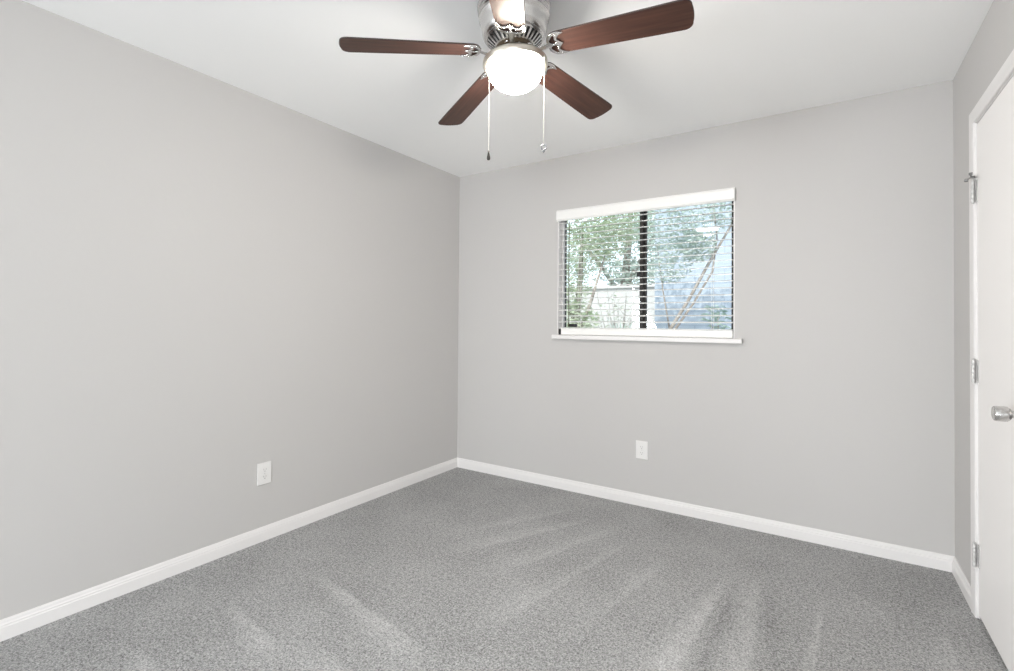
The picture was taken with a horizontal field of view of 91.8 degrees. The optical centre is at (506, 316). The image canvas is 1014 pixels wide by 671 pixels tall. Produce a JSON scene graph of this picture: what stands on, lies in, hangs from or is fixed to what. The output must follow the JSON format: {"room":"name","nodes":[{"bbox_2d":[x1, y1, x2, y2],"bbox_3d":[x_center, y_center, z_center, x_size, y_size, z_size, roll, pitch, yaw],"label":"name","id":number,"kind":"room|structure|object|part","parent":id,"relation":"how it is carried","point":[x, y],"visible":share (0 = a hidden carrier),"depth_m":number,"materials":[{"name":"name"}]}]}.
{"room":"empty bedroom","nodes":[
{"label":"empty bedroom","id":0,"kind":"room"},
{"bbox_2d":[0,0,459,619],"bbox_3d":[-1.496,0.010,2.615,0.150,2.440,4.050,0,-1,33],"label":"wall","id":1,"kind":"structure","parent":0,"point":[205,280],"depth_m":2.38,"materials":[{"name":"grey paint"}]},
{"bbox_2d":[0,458,456,641],"bbox_3d":[-1.478,1.190,2.492,0.014,0.076,3.900,0,-1,33],"label":"baseboard","id":2,"kind":"structure","parent":1,"relation":"attached to","point":[17,624],"depth_m":2.37,"materials":[{"name":"white paint"}]},
{"bbox_2d":[257,461,271,485],"bbox_3d":[-1.338,0.863,2.712,0.009,0.120,0.080,0,-1,33],"label":"wall outlet","id":3,"kind":"object","parent":1,"relation":"attached to","point":[263,469],"visible":1,"depth_m":2.71,"materials":[{"name":"white plastic"}]},
{"bbox_2d":[0,467,1007,670],"bbox_3d":[-2.670,1.219,-2.073,15.000,0.120,13.150,0,-1,33],"label":"floor","id":4,"kind":"structure","parent":0,"point":[456,569],"depth_m":2.13,"materials":[{"name":"grey carpet"}]},
{"bbox_2d":[22,0,993,176],"bbox_3d":[-2.650,-1.356,-2.039,15.000,0.150,13.150,0,-1,33],"label":"ceiling","id":5,"kind":"structure","parent":0,"point":[738,60],"depth_m":2.31,"materials":[{"name":"white paint"}]},
{"bbox_2d":[339,0,693,159],"bbox_3d":[0.064,-0.890,1.909,1.234,0.637,1.181,0,-1,42],"label":"ceiling fan","id":6,"kind":"object","parent":5,"relation":"hanging from","point":[514,32],"visible":1,"depth_m":1.79,"materials":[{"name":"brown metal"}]},
{"bbox_3d":[-0.347,-0.983,1.793,0.507,0.006,0.131,-4,10,-12],"label":"blade","id":7,"kind":"part","parent":6,"relation":"part of","materials":[{"name":"brown wood"}]},
{"bbox_3d":[-0.163,-0.973,2.208,0.131,0.006,0.507,-13,1,-31],"label":"blade","id":8,"kind":"part","parent":6,"relation":"part of","materials":[{"name":"brown wood"}]},
{"bbox_3d":[-0.094,-0.996,1.849,0.150,0.019,0.108,-5,10,-12],"label":"blade arm","id":9,"kind":"part","parent":6,"relation":"part of","materials":[{"name":"silver metal"}]},
{"bbox_3d":[-0.009,-1.003,1.489,0.131,0.006,0.507,9,2,5],"label":"blade","id":10,"kind":"part","parent":6,"relation":"part of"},
{"bbox_3d":[0.016,-1.002,1.748,0.108,0.019,0.150,9,2,5],"label":"blade arm","id":11,"kind":"part","parent":6,"relation":"part of","materials":[{"name":"silver metal"}]},
{"bbox_3d":[0.033,-0.909,1.871,0.216,0.095,0.216,-3,-2,33],"label":"lamp shade","id":12,"kind":"part","parent":6,"relation":"part of","materials":[{"name":"white glass"}]},
{"bbox_3d":[0.146,-1.003,1.821,0.150,0.019,0.108,1,-12,24],"label":"blade arm","id":13,"kind":"part","parent":6,"relation":"part of","materials":[{"name":"silver metal"}]},
{"bbox_3d":[0.117,-0.997,1.968,0.108,0.019,0.150,-18,-16,40],"label":"blade arm","id":14,"kind":"part","parent":6,"relation":"part of","materials":[{"name":"silver metal"}]},
{"bbox_3d":[0.289,-0.987,2.162,0.131,0.006,0.507,-18,-16,40],"label":"blade","id":15,"kind":"part","parent":6,"relation":"part of","materials":[{"name":"brown wood"}]},
{"bbox_3d":[0.384,-1.005,1.718,0.507,0.006,0.131,1,-12,24],"label":"blade","id":16,"kind":"part","parent":6,"relation":"part of","materials":[{"name":"brown wood"}]},
{"bbox_2d":[457,80,954,555],"bbox_3d":[0.944,0.039,3.353,3.134,2.440,0.150,0,-1,33],"label":"wall","id":17,"kind":"structure","parent":0,"point":[833,410],"depth_m":2.88,"materials":[{"name":"grey paint"}]},
{"bbox_2d":[636,440,647,459],"bbox_3d":[0.898,0.888,3.272,0.080,0.120,0.009,0,-1,33],"label":"wall outlet","id":18,"kind":"object","parent":17,"relation":"attached to","point":[641,446],"visible":1,"depth_m":3.27,"materials":[{"name":"white plastic"}]},
{"bbox_2d":[552,201,741,343],"bbox_3d":[0.912,-0.304,3.351,1.276,0.934,0.168,0,-1,33],"label":"window","id":19,"kind":"structure","parent":17,"relation":"in","point":[561,238],"depth_m":3.39,"materials":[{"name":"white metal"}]},
{"bbox_2d":[556,187,734,337],"bbox_3d":[0.888,-0.327,3.326,1.209,0.916,0.077,0,-1,33],"label":"window blind","id":20,"kind":"object","parent":19,"relation":"attached to","point":[726,194],"visible":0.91,"depth_m":3.29,"materials":[{"name":"white plastic"}]},
{"bbox_3d":[0.533,-0.306,3.571,0.009,0.830,0.054,0,-1,33],"label":"ladder cord","id":21,"kind":"part","parent":20,"relation":"part of","materials":[{"name":"white fabric"}]},
{"bbox_3d":[0.898,0.108,3.325,1.164,0.046,0.052,0,-1,33],"label":"rail","id":22,"kind":"part","parent":20,"relation":"part of","materials":[{"name":"white plastic"}]},
{"bbox_3d":[1.291,-0.307,3.077,0.009,0.830,0.054,0,-1,33],"label":"ladder cord","id":23,"kind":"part","parent":20,"relation":"part of","materials":[{"name":"white fabric"}]},
{"bbox_3d":[0.895,0.147,3.324,1.276,0.030,0.118,0,-1,33],"label":"sill","id":24,"kind":"part","parent":19,"relation":"part of","materials":[{"name":"white paint"}]},
{"bbox_2d":[457,457,954,571],"bbox_3d":[0.890,1.219,3.268,3.134,0.076,0.014,0,-1,33],"label":"baseboard","id":25,"kind":"structure","parent":17,"relation":"attached to","point":[919,557],"depth_m":2.95,"materials":[{"name":"white paint"}]},
{"bbox_2d":[953,0,1013,618],"bbox_3d":[1.255,0.008,0.823,0.150,2.440,4.050,0,-1,33],"label":"wall","id":26,"kind":"structure","parent":0,"point":[993,43],"depth_m":2.23,"materials":[{"name":"grey paint"}]},
{"bbox_2d":[952,557,970,608],"bbox_3d":[1.136,1.188,0.789,0.014,0.076,3.900,0,-1,33],"label":"baseboard","id":27,"kind":"structure","parent":26,"relation":"attached to","point":[964,584],"depth_m":2.24,"materials":[{"name":"white paint"}]},
{"bbox_2d":[964,75,1013,670],"bbox_3d":[1.786,0.209,1.806,0.102,2.040,0.638,0,-1,33],"label":"door","id":28,"kind":"structure","parent":26,"relation":"in","point":[995,129],"depth_m":1.81,"materials":[{"name":"white paint"}]},
{"bbox_3d":[1.634,0.318,1.605,0.066,0.064,0.064,0,-1,33],"label":"knob","id":29,"kind":"part","parent":28,"relation":"part of","materials":[{"name":"silver metal"}]},
{"bbox_2d":[969,49,1013,618],"bbox_3d":[1.810,0.185,1.774,0.075,2.119,0.738,0,-1,33],"label":"trim","id":30,"kind":"structure","parent":26,"relation":"attached to","point":[1006,71],"depth_m":2.06,"materials":[{"name":"white paint"}]},
{"label":"outside","id":31,"kind":"structure","parent":0,"visible":0},
{"bbox_3d":[4.788,1.679,13.954,26.000,0.200,21.840,0,-1,33],"label":"ground","id":32,"kind":"structure","parent":31,"visible":0},
{"bbox_2d":[566,285,654,328],"bbox_3d":[1.387,0.437,10.934,5.600,2.150,0.230,0,-1,33],"label":"wall","id":33,"kind":"structure","parent":32,"relation":"on","point":[634,287],"depth_m":10.23,"materials":[{"name":"grey"}]},
{"bbox_2d":[566,212,655,328],"bbox_3d":[1.330,-0.237,7.265,1.816,3.405,0.916,0,-1,33],"label":"leafy tree","id":34,"kind":"object","parent":32,"relation":"on","point":[612,227],"visible":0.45,"depth_m":7.23,"materials":[{"name":"green plant"}]},
{"bbox_2d":[567,210,654,285],"bbox_3d":[2.787,-0.639,11.787,3.630,4.357,1.752,0,-1,33],"label":"tree","id":35,"kind":"object","parent":32,"relation":"on","point":[625,263],"visible":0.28,"depth_m":11.70,"materials":[{"name":"green plant"}]},
{"bbox_2d":[588,288,639,328],"bbox_3d":[1.823,0.480,8.157,1.086,2.006,0.787,0,-1,33],"label":"bush","id":36,"kind":"object","parent":32,"relation":"on","point":[624,319],"visible":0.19,"depth_m":8.13,"materials":[{"name":"green plant"}]},
{"bbox_2d":[594,317,647,327],"bbox_3d":[1.490,0.709,6.714,1.141,1.499,1.019,0,-1,33],"label":"spiky plant","id":37,"kind":"object","parent":32,"relation":"on","point":[606,317],"visible":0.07,"depth_m":6.77,"materials":[{"name":"green plant"}]},
{"bbox_2d":[633,201,731,328],"bbox_3d":[2.275,-0.194,5.992,1.784,3.313,0.819,0,-1,33],"label":"leaning tree","id":38,"kind":"object","parent":32,"relation":"on","point":[694,231],"visible":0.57,"depth_m":6.00,"materials":[{"name":"green plant"}]},
{"bbox_2d":[655,201,731,329],"bbox_3d":[5.241,-0.287,5.602,7.120,3.520,0.320,0,-1,33],"label":"wall","id":39,"kind":"structure","parent":32,"relation":"on","point":[661,326],"depth_m":7.12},
{"bbox_2d":[700,305,730,328],"bbox_3d":[2.648,0.652,6.142,0.464,1.616,0.421,0,-1,0],"label":"bush","id":40,"kind":"object","parent":32,"relation":"on","point":[708,306],"visible":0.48,"depth_m":6.15,"materials":[{"name":"green plant"}]}
]}

